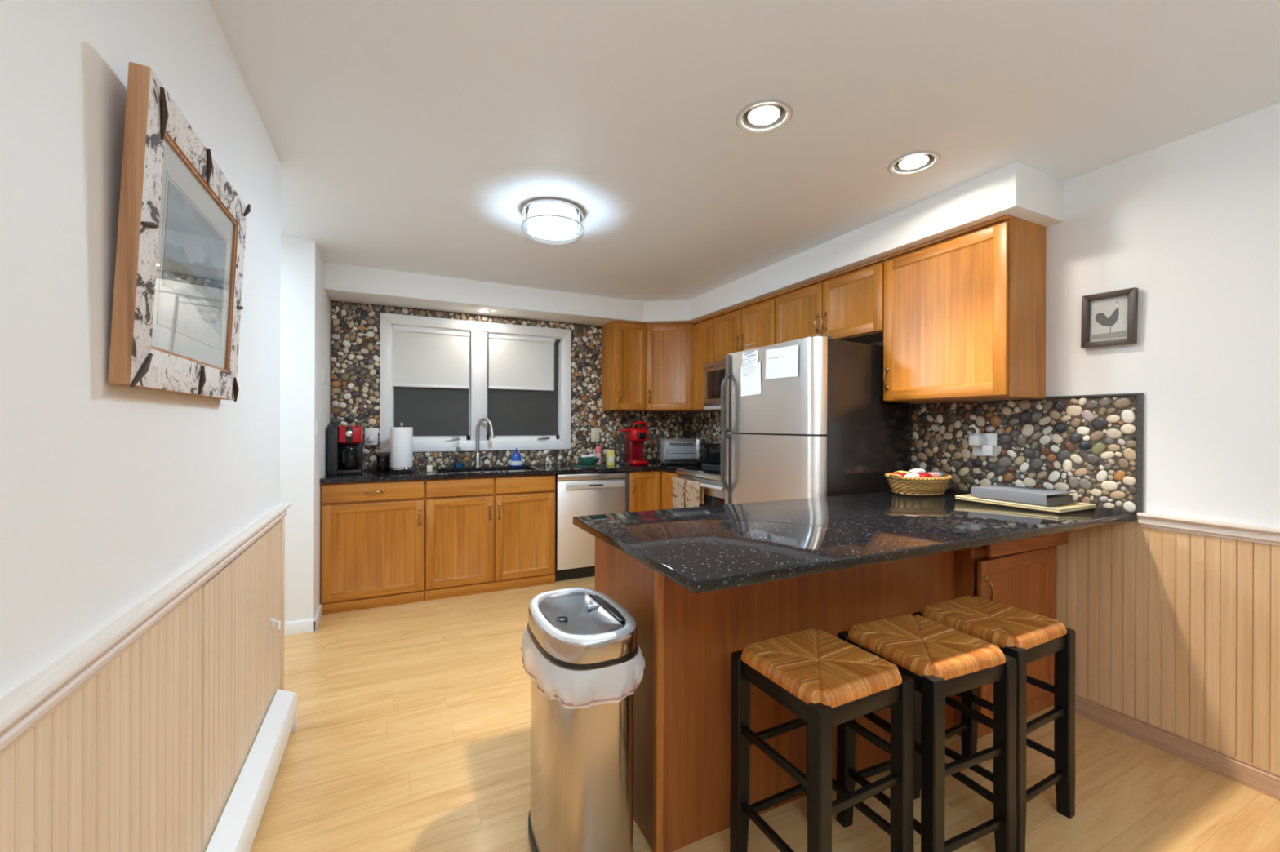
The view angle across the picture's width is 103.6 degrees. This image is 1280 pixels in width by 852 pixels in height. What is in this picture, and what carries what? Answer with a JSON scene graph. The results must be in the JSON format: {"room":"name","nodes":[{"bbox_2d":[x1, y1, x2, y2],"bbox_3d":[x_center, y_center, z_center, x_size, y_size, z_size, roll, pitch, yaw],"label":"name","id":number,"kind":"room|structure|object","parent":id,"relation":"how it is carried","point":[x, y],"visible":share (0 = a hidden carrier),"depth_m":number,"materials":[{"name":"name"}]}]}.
{"room":"kitchen","nodes":[
{"label":"kitchen","id":0,"kind":"room"},
{"bbox_2d":[0,0,280,699],"bbox_3d":[-0.854,0.063,-1.278,1.749,2.427,6.846,0,0,-26],"label":"wall","id":1,"kind":"structure","parent":0,"point":[109,493],"depth_m":0.84,"materials":[{"name":"white paint"}]},
{"bbox_2d":[0,586,201,851],"bbox_3d":[0.156,0.838,-1.350,0.011,0.885,5.832,0,0,-26],"label":"wainscoting","id":2,"kind":"structure","parent":1,"relation":"attached to","point":[116,766],"depth_m":0.90,"materials":[{"name":"brown wood"}]},
{"bbox_2d":[0,503,290,755],"bbox_3d":[-0.054,0.381,-0.882,0.038,0.058,6.858,0,0,-26],"label":"trim","id":3,"kind":"structure","parent":1,"relation":"attached to","point":[27,705],"depth_m":0.83,"materials":[{"name":"white wood"}]},
{"bbox_2d":[107,62,250,401],"bbox_3d":[-1.029,-0.357,1.175,0.066,0.580,0.653,0,0,-26],"label":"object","id":4,"kind":"object","parent":1,"relation":"attached to","point":[177,306],"visible":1,"depth_m":1.03,"materials":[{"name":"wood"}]},
{"bbox_2d":[160,180,226,345],"bbox_3d":[-1.025,-0.350,1.169,0.013,0.278,0.375,0,0,-26],"label":"print","id":5,"kind":"object","parent":4,"relation":"attached to","point":[193,258],"depth_m":1.13},
{"bbox_2d":[200,520,280,851],"bbox_3d":[-1.313,0.782,1.721,0.047,0.745,0.960,0,0,-26],"label":"wainscoting","id":6,"kind":"structure","parent":1,"relation":"in","point":[241,605],"depth_m":1.54,"materials":[{"name":"brown wood"}]},
{"bbox_2d":[280,515,284,690],"bbox_3d":[-1.548,0.831,2.171,0.018,0.885,0.050,0,0,-26],"label":"trim","id":7,"kind":"structure","parent":1,"relation":"attached to","point":[282,521],"depth_m":2.16,"materials":[{"name":"white wood"}]},
{"bbox_2d":[280,236,330,622],"bbox_3d":[-3.044,0.054,3.122,1.849,2.427,0.920,0,0,-26],"label":"wall","id":8,"kind":"structure","parent":0,"point":[305,304],"depth_m":3.08,"materials":[{"name":"white paint"}]},
{"bbox_2d":[284,618,316,635],"bbox_3d":[-2.793,1.231,2.726,1.763,0.075,0.014,0,0,-26],"label":"baseboard","id":9,"kind":"structure","parent":8,"relation":"attached to","point":[307,625],"depth_m":3.07,"materials":[{"name":"white paint"}]},
{"bbox_2d":[315,418,318,437],"bbox_3d":[-2.038,0.022,3.179,0.010,0.118,0.075,0,0,-26],"label":"light switch","id":10,"kind":"object","parent":8,"relation":"attached to","point":[316,420],"visible":1,"depth_m":3.16,"materials":[{"name":"white plastic"}]},
{"bbox_2d":[313,604,322,630],"bbox_3d":[-2.067,1.234,3.233,0.014,0.075,0.292,0,0,-26],"label":"baseboard","id":11,"kind":"structure","parent":8,"relation":"attached to","point":[318,615],"depth_m":3.22,"materials":[{"name":"white paint"}]},
{"bbox_2d":[322,367,324,384],"bbox_3d":[-2.183,-0.339,3.481,0.010,0.118,0.075,0,0,-26],"label":"light switch","id":12,"kind":"object","parent":8,"relation":"attached to","point":[323,368],"visible":1,"depth_m":3.45,"materials":[{"name":"white plastic"}]},
{"bbox_2d":[329,312,570,453],"bbox_3d":[-0.956,0.063,4.612,3.208,2.427,0.140,0,0,-26],"label":"wall","id":13,"kind":"structure","parent":0,"point":[380,313],"depth_m":3.85,"materials":[{"name":"white paint"}]},
{"bbox_2d":[379,312,571,453],"bbox_3d":[-1.375,-0.332,4.382,1.576,1.107,0.148,0,0,-26],"label":"window","id":14,"kind":"structure","parent":13,"relation":"in","point":[439,419],"depth_m":4.32,"materials":[{"name":"white paint"}]},
{"bbox_2d":[392,325,469,389],"bbox_3d":[-1.727,-0.553,4.183,0.592,0.488,0.038,0,0,-26],"label":"window shade","id":15,"kind":"object","parent":14,"relation":"attached to","point":[423,357],"visible":1,"depth_m":4.17,"materials":[{"name":"white fabric"}]},
{"bbox_2d":[488,333,555,391],"bbox_3d":[-1.055,-0.554,4.509,0.590,0.480,0.038,0,0,-26],"label":"window shade","id":16,"kind":"object","parent":14,"relation":"attached to","point":[517,362],"visible":1,"depth_m":4.50,"materials":[{"name":"white fabric"}]},
{"bbox_2d":[330,300,689,471],"bbox_3d":[-0.921,-0.291,4.542,3.204,1.309,0.013,0,0,-26],"label":"backsplash","id":17,"kind":"structure","parent":13,"relation":"attached to","point":[354,326],"depth_m":4.35,"materials":[{"name":"stone"}]},
{"bbox_2d":[364,428,377,444],"bbox_3d":[-2.102,0.092,3.938,0.090,0.130,0.045,0,0,-26],"label":"wall outlet","id":18,"kind":"object","parent":17,"relation":"attached to","point":[371,434],"visible":1,"depth_m":3.95,"materials":[{"name":"white plastic"}]},
{"bbox_2d":[591,428,599,441],"bbox_3d":[-0.423,0.095,4.773,0.082,0.125,0.008,0,0,-26],"label":"wall outlet","id":19,"kind":"object","parent":17,"relation":"attached to","point":[594,432],"visible":1,"depth_m":4.77,"materials":[{"name":"beige plastic"}]},
{"bbox_2d":[601,320,646,411],"bbox_3d":[-0.144,-0.538,4.713,0.324,0.806,0.353,0,0,-26],"label":"upper cabinet","id":20,"kind":"object","parent":13,"relation":"attached to","point":[624,344],"visible":1,"depth_m":4.61,"materials":[{"name":"brown wood"}]},
{"bbox_2d":[324,161,1063,326],"bbox_3d":[-0.209,-1.040,3.080,3.208,0.196,3.265,0,0,-26],"label":"soffit","id":21,"kind":"structure","parent":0,"point":[1016,189],"depth_m":3.56,"materials":[{"name":"white paint"}]},
{"bbox_2d":[477,308,490,312],"bbox_3d":[-1.287,-0.942,4.153,0.100,0.008,0.100,0,0,-26],"label":"recessed light","id":22,"kind":"object","parent":21,"relation":"attached to","point":[483,310],"visible":1,"depth_m":4.14,"materials":[{"name":"white paint"}]},
{"bbox_2d":[208,0,1279,301],"bbox_3d":[0.169,-1.226,0.300,5.157,0.200,8.997,0,0,-26],"label":"ceiling","id":23,"kind":"structure","parent":0,"point":[415,136],"depth_m":1.78,"materials":[{"name":"white paint"}]},
{"bbox_2d":[521,198,584,245],"bbox_3d":[-0.460,-1.063,2.664,0.326,0.131,0.326,0,0,-26],"label":"ceiling light","id":24,"kind":"object","parent":23,"relation":"attached to","point":[550,219],"visible":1,"depth_m":2.57,"materials":[{"name":"white glass"}]},
{"bbox_2d":[528,218,577,239],"bbox_3d":[-0.461,-1.023,2.664,0.256,0.031,0.256,0,0,-26],"label":"diffuser","id":25,"kind":"object","parent":24,"relation":"attached to","point":[549,228],"depth_m":2.61,"materials":[{"name":"white glass"}]},
{"bbox_2d":[735,98,792,133],"bbox_3d":[0.452,-1.172,1.838,0.202,0.107,0.202,0,0,-26],"label":"recessed light","id":26,"kind":"object","parent":23,"relation":"in","point":[768,115],"visible":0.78,"depth_m":1.85,"materials":[{"name":"grey"}]},
{"bbox_2d":[887,150,941,175],"bbox_3d":[1.174,-1.169,2.159,0.202,0.107,0.202,0,0,-26],"label":"recessed light","id":27,"kind":"object","parent":23,"relation":"in","point":[918,162],"visible":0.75,"depth_m":2.17,"materials":[{"name":"grey"}]},
{"bbox_2d":[249,576,1279,851],"bbox_3d":[0.159,1.306,0.300,5.157,0.050,8.997,0,0,-26],"label":"floor","id":28,"kind":"structure","parent":0,"point":[412,734],"depth_m":1.85,"materials":[{"name":"brown wood"}]},
{"bbox_2d":[205,688,297,851],"bbox_3d":[-0.783,1.183,0.687,0.070,0.188,3.115,0,0,-26],"label":"baseboard heater","id":29,"kind":"object","parent":28,"relation":"on","point":[237,828],"visible":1,"depth_m":1.59,"materials":[{"name":"white paint"}]},
{"bbox_2d":[320,479,424,615],"bbox_3d":[-1.951,0.831,3.723,0.639,0.883,0.579,0,0,-26],"label":"base cabinet","id":30,"kind":"object","parent":28,"relation":"on","point":[372,533],"visible":0.98,"depth_m":3.49,"materials":[{"name":"brown wood"}]},
{"bbox_2d":[424,474,555,600],"bbox_3d":[-1.226,0.834,4.075,0.970,0.883,0.579,0,0,-26],"label":"base cabinet","id":31,"kind":"object","parent":28,"relation":"on","point":[482,535],"visible":0.99,"depth_m":3.83,"materials":[{"name":"brown wood"}]},
{"bbox_2d":[528,587,637,851],"bbox_3d":[-0.184,0.920,1.533,0.278,0.718,0.444,0,0,-26],"label":"trash can","id":32,"kind":"object","parent":28,"relation":"on","point":[582,759],"visible":0.98,"depth_m":1.36,"materials":[{"name":"silver metal"}]},
{"bbox_2d":[520,622,644,709],"bbox_3d":[-0.186,0.689,1.533,0.321,0.099,0.480,0,0,-26],"label":"liner","id":33,"kind":"object","parent":32,"relation":"in","point":[575,690],"visible":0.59,"depth_m":1.33,"materials":[{"name":"white plastic"}]},
{"bbox_2d":[555,471,628,582],"bbox_3d":[-0.494,0.839,4.423,0.630,0.879,0.566,0,0,-26],"label":"dishwasher","id":34,"kind":"object","parent":28,"relation":"on","point":[585,494],"visible":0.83,"depth_m":4.14,"materials":[{"name":"grey metal"}]},
{"bbox_2d":[626,470,679,512],"bbox_3d":[0.279,0.840,4.639,0.939,0.883,0.877,0,0,-26],"label":"base cabinet","id":35,"kind":"object","parent":28,"relation":"on","point":[648,490],"visible":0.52,"depth_m":4.41,"materials":[{"name":"brown wood"}]},
{"bbox_2d":[320,461,720,483],"bbox_3d":[-0.735,0.378,4.146,3.198,0.030,0.877,0,0,-26],"label":"countertop","id":36,"kind":"structure","parent":35,"relation":"on","point":[499,471],"depth_m":4.03,"materials":[{"name":"black stone"}]},
{"bbox_2d":[327,423,363,475],"bbox_3d":[-2.177,0.172,3.728,0.212,0.370,0.232,0,0,-26],"label":"coffee maker","id":37,"kind":"object","parent":36,"relation":"on","point":[344,443],"visible":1,"depth_m":3.66,"materials":[{"name":"grey plastic"}]},
{"bbox_2d":[376,453,390,472],"bbox_3d":[-1.968,0.291,3.859,0.094,0.134,0.094,0,0,-26],"label":"canister","id":38,"kind":"object","parent":36,"relation":"on","point":[382,460],"visible":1,"depth_m":3.82,"materials":[{"name":"black glass"}]},
{"bbox_2d":[389,422,413,473],"bbox_3d":[-1.817,0.169,3.842,0.169,0.380,0.169,0,0,-26],"label":"paper towel holder","id":39,"kind":"object","parent":36,"relation":"on","point":[401,437],"visible":1,"depth_m":3.78,"materials":[{"name":"white paper"}]},
{"bbox_2d":[426,465,432,471],"bbox_3d":[-1.614,0.335,3.862,0.040,0.050,0.027,0,0,-26],"label":"sponge","id":40,"kind":"object","parent":36,"relation":"on","point":[429,468],"visible":1,"depth_m":3.85,"materials":[{"name":"beige plastic"}]},
{"bbox_2d":[453,442,462,468],"bbox_3d":[-1.512,0.251,4.202,0.075,0.218,0.075,0,0,-3],"label":"soap bottle","id":41,"kind":"object","parent":36,"relation":"on","point":[455,465],"visible":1,"depth_m":4.18,"materials":[{"name":"clear plastic"}]},
{"bbox_2d":[440,470,516,473],"bbox_3d":[-1.239,0.482,4.085,0.764,0.180,0.394,0,0,-26],"label":"sink","id":42,"kind":"object","parent":36,"relation":"in","point":[504,470],"visible":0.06,"depth_m":4.25,"materials":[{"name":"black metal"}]},
{"bbox_2d":[474,417,494,467],"bbox_3d":[-1.312,0.149,4.268,0.183,0.423,0.072,0,0,6],"label":"faucet","id":43,"kind":"object","parent":36,"relation":"on","point":[477,457],"visible":1,"depth_m":4.25,"materials":[{"name":"silver metal"}]},
{"bbox_2d":[511,448,521,466],"bbox_3d":[-1.080,0.282,4.400,0.093,0.160,0.057,0,0,-26],"label":"dish soap bottle","id":44,"kind":"object","parent":36,"relation":"on","point":[516,460],"visible":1,"depth_m":4.38,"materials":[{"name":"blue plastic"}]},
{"bbox_2d":[568,464,606,467],"bbox_3d":[-0.463,0.361,4.456,0.270,0.006,0.220,0,0,-26],"label":"drying mat","id":45,"kind":"object","parent":36,"relation":"on","point":[577,465],"visible":0.94,"depth_m":4.41,"materials":[{"name":"green fabric"}]},
{"bbox_2d":[577,457,599,466],"bbox_3d":[-0.454,0.325,4.449,0.204,0.066,0.204,0,0,-26],"label":"bowl","id":46,"kind":"object","parent":45,"relation":"on","point":[588,461],"visible":0.94,"depth_m":4.39,"materials":[{"name":"teal ceramic"}]},
{"bbox_2d":[595,445,601,464],"bbox_3d":[-0.384,0.280,4.660,0.064,0.170,0.064,0,0,-26],"label":"bottle","id":47,"kind":"object","parent":36,"relation":"on","point":[598,449],"visible":0.9,"depth_m":4.64,"materials":[{"name":"pink plastic"}]},
{"bbox_2d":[605,449,614,465],"bbox_3d":[-0.269,0.295,4.557,0.061,0.139,0.057,0,0,-26],"label":"box","id":48,"kind":"object","parent":36,"relation":"on","point":[610,454],"visible":1,"depth_m":4.53,"materials":[{"name":"yellow cardboard"}]},
{"bbox_2d":[618,420,648,465],"bbox_3d":[-0.058,0.163,4.673,0.204,0.407,0.262,0,0,-26],"label":"coffee machine","id":49,"kind":"object","parent":36,"relation":"on","point":[633,438],"visible":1,"depth_m":4.64,"materials":[{"name":"red plastic"}]},
{"bbox_2d":[627,459,648,465],"bbox_3d":[-0.015,0.343,4.628,0.155,0.045,0.140,0,0,-26],"label":"drip tray","id":50,"kind":"object","parent":49,"relation":"on","point":[633,462],"depth_m":4.57,"materials":[{"name":"red plastic"}]},
{"bbox_2d":[659,438,706,465],"bbox_3d":[0.402,0.250,4.744,0.400,0.235,0.297,0,0,-6],"label":"toaster oven","id":51,"kind":"object","parent":36,"relation":"on","point":[671,450],"visible":0.84,"depth_m":4.63,"materials":[{"name":"silver metal"}]},
{"bbox_2d":[702,443,724,466],"bbox_3d":[0.704,0.268,4.509,0.160,0.202,0.282,0,0,-38],"label":"toaster","id":52,"kind":"object","parent":36,"relation":"on","point":[711,452],"visible":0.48,"depth_m":4.47,"materials":[{"name":"black metal"}]},
{"bbox_2d":[671,466,724,507],"bbox_3d":[0.718,0.736,3.935,0.681,1.093,0.760,0,0,-26],"label":"range","id":53,"kind":"object","parent":28,"relation":"on","point":[713,488],"visible":0.21,"depth_m":3.75,"materials":[{"name":"silver metal"}]},
{"bbox_2d":[672,477,686,508],"bbox_3d":[0.323,0.618,4.007,0.053,0.387,0.183,0,0,-26],"label":"dish towel","id":54,"kind":"object","parent":53,"relation":"hanging from","point":[678,484],"visible":0.65,"depth_m":4.00,"materials":[{"name":"fabric"}]},
{"bbox_2d":[684,480,703,507],"bbox_3d":[0.412,0.618,3.823,0.054,0.387,0.207,0,0,-26],"label":"dish towel","id":55,"kind":"object","parent":53,"relation":"hanging from","point":[694,493],"visible":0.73,"depth_m":3.80,"materials":[{"name":"fabric"}]},
{"bbox_2d":[681,466,724,475],"bbox_3d":[0.749,0.374,3.950,0.595,0.018,0.752,0,0,-26],"label":"cooktop","id":56,"kind":"object","parent":53,"relation":"in","point":[704,471],"depth_m":3.96,"materials":[{"name":"black"}]},
{"bbox_2d":[595,537,955,851],"bbox_3d":[0.848,0.836,2.163,2.033,0.894,0.531,0,0,-26],"label":"base cabinet","id":57,"kind":"object","parent":28,"relation":"on","point":[686,639],"visible":0.27,"depth_m":1.60,"materials":[{"name":"brown wood"}]},
{"bbox_2d":[573,490,1137,594],"bbox_3d":[0.896,0.374,2.012,2.139,0.030,0.891,0,0,-26],"label":"countertop","id":58,"kind":"structure","parent":57,"relation":"on","point":[704,548],"depth_m":1.70,"materials":[{"name":"black stone"}]},
{"bbox_2d":[884,471,951,495],"bbox_3d":[1.478,0.308,2.679,0.381,0.107,0.287,0,0,-26],"label":"wicker basket","id":59,"kind":"object","parent":58,"relation":"on","point":[911,486],"visible":0.94,"depth_m":2.57,"materials":[{"name":"wicker"}]},
{"bbox_2d":[891,471,906,476],"bbox_3d":[1.375,0.266,2.667,0.056,0.035,0.080,0,0,-16],"label":"snack packet","id":60,"kind":"object","parent":59,"relation":"in","point":[903,474],"visible":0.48,"depth_m":2.64,"materials":[{"name":"red plastic"}]},
{"bbox_2d":[893,471,909,474],"bbox_3d":[1.415,0.265,2.718,0.080,0.035,0.056,0,0,-20],"label":"snack packet","id":61,"kind":"object","parent":59,"relation":"in","point":[905,472],"visible":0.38,"depth_m":2.70,"materials":[{"name":"yellow plastic"}]},
{"bbox_2d":[904,473,919,477],"bbox_3d":[1.407,0.267,2.600,0.080,0.033,0.056,0,0,-37],"label":"snack packet","id":62,"kind":"object","parent":59,"relation":"in","point":[909,475],"visible":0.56,"depth_m":2.58,"materials":[{"name":"white plastic"}]},
{"bbox_2d":[907,468,925,473],"bbox_3d":[1.476,0.249,2.683,0.080,0.034,0.056,0,0,-32],"label":"snack packet","id":63,"kind":"object","parent":59,"relation":"in","point":[914,470],"visible":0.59,"depth_m":2.66,"materials":[{"name":"white plastic"}]},
{"bbox_2d":[917,472,932,477],"bbox_3d":[1.472,0.265,2.612,0.080,0.035,0.056,0,0,-32],"label":"snack packet","id":64,"kind":"object","parent":59,"relation":"in","point":[921,474],"visible":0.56,"depth_m":2.59,"materials":[{"name":"red plastic"}]},
{"bbox_2d":[925,471,941,477],"bbox_3d":[1.533,0.265,2.644,0.080,0.034,0.056,0,0,-17],"label":"snack packet","id":65,"kind":"object","parent":59,"relation":"in","point":[934,474],"visible":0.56,"depth_m":2.62,"materials":[{"name":"pink plastic"}]},
{"bbox_2d":[931,471,944,476],"bbox_3d":[1.580,0.267,2.689,0.080,0.034,0.056,0,0,-37],"label":"snack packet","id":66,"kind":"object","parent":59,"relation":"in","point":[940,473],"visible":0.27,"depth_m":2.68,"materials":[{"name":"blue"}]},
{"bbox_2d":[955,494,1096,513],"bbox_3d":[1.753,0.352,2.313,0.295,0.019,0.430,0,0,-26],"label":"serving tray","id":67,"kind":"object","parent":58,"relation":"on","point":[1070,507],"visible":0.69,"depth_m":2.19,"materials":[{"name":"brown wood"}]},
{"bbox_2d":[971,484,1075,506],"bbox_3d":[1.757,0.320,2.320,0.240,0.046,0.310,0,0,-26],"label":"ring binder","id":68,"kind":"object","parent":67,"relation":"on","point":[1045,497],"visible":1,"depth_m":2.24,"materials":[{"name":"grey plastic"}]},
{"bbox_2d":[720,334,910,504],"bbox_3d":[1.039,0.403,3.143,0.817,1.762,0.824,0,0,-26],"label":"refrigerator","id":69,"kind":"object","parent":28,"relation":"on","point":[828,429],"visible":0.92,"depth_m":2.80,"materials":[{"name":"silver metal"}]},
{"bbox_2d":[742,342,758,365],"bbox_3d":[0.678,-0.409,3.107,0.002,0.184,0.150,0,0,-26],"label":"paper note","id":70,"kind":"object","parent":69,"relation":"attached to","point":[756,353],"visible":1,"depth_m":3.10,"materials":[{"name":"white paper"}]},
{"bbox_2d":[740,352,760,396],"bbox_3d":[0.680,-0.312,3.099,0.002,0.265,0.200,0,0,-26],"label":"paper note","id":71,"kind":"object","parent":69,"relation":"attached to","point":[750,374],"visible":1,"depth_m":3.10,"materials":[{"name":"white paper"}]},
{"bbox_2d":[765,344,798,379],"bbox_3d":[0.801,-0.353,2.854,0.002,0.177,0.270,0,0,-26],"label":"paper note","id":72,"kind":"object","parent":69,"relation":"attached to","point":[780,362],"visible":1,"depth_m":2.85,"materials":[{"name":"white paper"}]},
{"bbox_2d":[729,628,914,851],"bbox_3d":[0.497,0.964,1.414,0.347,0.635,0.347,0,0,-27],"label":"bar stool","id":73,"kind":"object","parent":28,"relation":"on","point":[825,680],"visible":1,"depth_m":1.33,"materials":[{"name":"black wood"}]},
{"bbox_2d":[836,613,1017,851],"bbox_3d":[0.864,0.966,1.546,0.347,0.635,0.347,0,0,-23],"label":"bar stool","id":74,"kind":"object","parent":28,"relation":"on","point":[942,661],"visible":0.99,"depth_m":1.45,"materials":[{"name":"black wood"}]},
{"bbox_2d":[911,595,1075,851],"bbox_3d":[1.203,0.967,1.732,0.347,0.635,0.347,0,0,-28],"label":"bar stool","id":75,"kind":"object","parent":28,"relation":"on","point":[1024,636],"visible":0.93,"depth_m":1.65,"materials":[{"name":"black wood"}]},
{"bbox_2d":[954,531,1067,738],"bbox_3d":[1.635,0.840,2.172,0.644,0.894,0.150,0,0,-26],"label":"base cabinet","id":76,"kind":"object","parent":28,"relation":"on","point":[1020,574],"visible":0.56,"depth_m":2.14,"materials":[{"name":"brown wood"}]},
{"bbox_2d":[702,102,1279,528],"bbox_3d":[2.438,0.076,1.404,0.100,2.427,8.997,0,0,-26],"label":"wall","id":77,"kind":"structure","parent":0,"point":[1191,223],"depth_m":1.94,"materials":[{"name":"white paint"}]},
{"bbox_2d":[639,323,711,412],"bbox_3d":[0.336,-0.536,4.841,0.655,0.806,0.541,0,0,-26],"label":"upper cabinet","id":78,"kind":"object","parent":77,"relation":"attached to","point":[668,345],"visible":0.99,"depth_m":4.64,"materials":[{"name":"brown wood"}]},
{"bbox_2d":[691,315,720,411],"bbox_3d":[0.685,-0.534,4.529,0.316,0.806,0.342,0,0,-26],"label":"upper cabinet","id":79,"kind":"object","parent":77,"relation":"attached to","point":[702,329],"visible":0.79,"depth_m":4.49,"materials":[{"name":"brown wood"}]},
{"bbox_2d":[689,411,734,443],"bbox_3d":[0.886,0.119,4.474,0.011,0.502,1.680,0,0,-26],"label":"backsplash","id":80,"kind":"structure","parent":77,"relation":"attached to","point":[703,425],"depth_m":4.94,"materials":[{"name":"stone"}]},
{"bbox_2d":[712,294,777,361],"bbox_3d":[0.918,-0.729,4.016,0.346,0.414,0.780,0,0,-26],"label":"upper cabinet","id":81,"kind":"object","parent":77,"relation":"attached to","point":[754,322],"visible":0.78,"depth_m":3.90,"materials":[{"name":"brown wood"}]},
{"bbox_2d":[703,360,724,409],"bbox_3d":[0.886,-0.323,4.004,0.403,0.393,0.768,0,0,-26],"label":"microwave","id":82,"kind":"object","parent":81,"relation":"attached to","point":[714,372],"visible":0.3,"depth_m":4.13,"materials":[{"name":"silver metal"}]},
{"bbox_2d":[774,257,885,343],"bbox_3d":[1.282,-0.730,3.265,0.346,0.410,0.886,0,0,-26],"label":"upper cabinet","id":83,"kind":"object","parent":77,"relation":"attached to","point":[847,304],"visible":0.78,"depth_m":3.10,"materials":[{"name":"brown wood"}]},
{"bbox_2d":[882,214,1046,403],"bbox_3d":[1.615,-0.530,2.576,0.346,0.806,0.641,0,0,-26],"label":"upper cabinet","id":84,"kind":"object","parent":77,"relation":"attached to","point":[964,310],"visible":1,"depth_m":2.39,"materials":[{"name":"brown wood"}]},
{"bbox_2d":[910,392,1143,513],"bbox_3d":[1.830,0.115,2.526,0.013,0.496,1.035,0,0,-26],"label":"backsplash","id":85,"kind":"structure","parent":77,"relation":"attached to","point":[1091,446],"depth_m":2.36,"materials":[{"name":"stone"}]},
{"bbox_2d":[968,424,996,457],"bbox_3d":[1.758,0.079,2.592,0.060,0.165,0.118,0,0,-26],"label":"wall outlet","id":86,"kind":"object","parent":85,"relation":"attached to","point":[984,444],"visible":1,"depth_m":2.59,"materials":[{"name":"white plastic"}]},
{"bbox_2d":[983,437,987,444],"bbox_3d":[1.779,0.082,2.603,0.004,0.032,0.032,0,0,-26],"label":"socket","id":87,"kind":"object","parent":86,"relation":"attached to","point":[985,439],"depth_m":2.59,"materials":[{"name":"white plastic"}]},
{"bbox_2d":[1080,287,1138,348],"bbox_3d":[2.000,-0.452,2.150,0.034,0.234,0.186,0,0,-26],"label":"picture frame","id":88,"kind":"object","parent":77,"relation":"attached to","point":[1110,318],"visible":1,"depth_m":2.15,"materials":[{"name":"brown wood"}]},
{"bbox_2d":[1091,297,1127,340],"bbox_3d":[2.004,-0.452,2.152,0.006,0.168,0.120,0,0,-26],"label":"print","id":89,"kind":"object","parent":88,"relation":"on","point":[1108,314],"depth_m":2.15,"materials":[{"name":"grey paper"}]},
{"bbox_2d":[1056,521,1279,775],"bbox_3d":[3.113,0.850,-0.121,0.011,0.885,5.462,0,0,-26],"label":"wainscoting","id":90,"kind":"structure","parent":77,"relation":"attached to","point":[1179,633],"depth_m":1.96,"materials":[{"name":"brown wood"}]},
{"bbox_2d":[1075,693,1279,800],"bbox_3d":[3.114,1.250,-0.137,0.022,0.085,5.430,0,0,-26],"label":"baseboard","id":91,"kind":"structure","parent":77,"relation":"attached to","point":[1266,782],"depth_m":1.94,"materials":[{"name":"brown wood"}]},
{"bbox_2d":[1137,512,1279,546],"bbox_3d":[3.168,0.392,-0.262,0.038,0.058,5.162,0,0,-26],"label":"trim","id":92,"kind":"structure","parent":77,"relation":"attached to","point":[1249,533],"depth_m":1.87,"materials":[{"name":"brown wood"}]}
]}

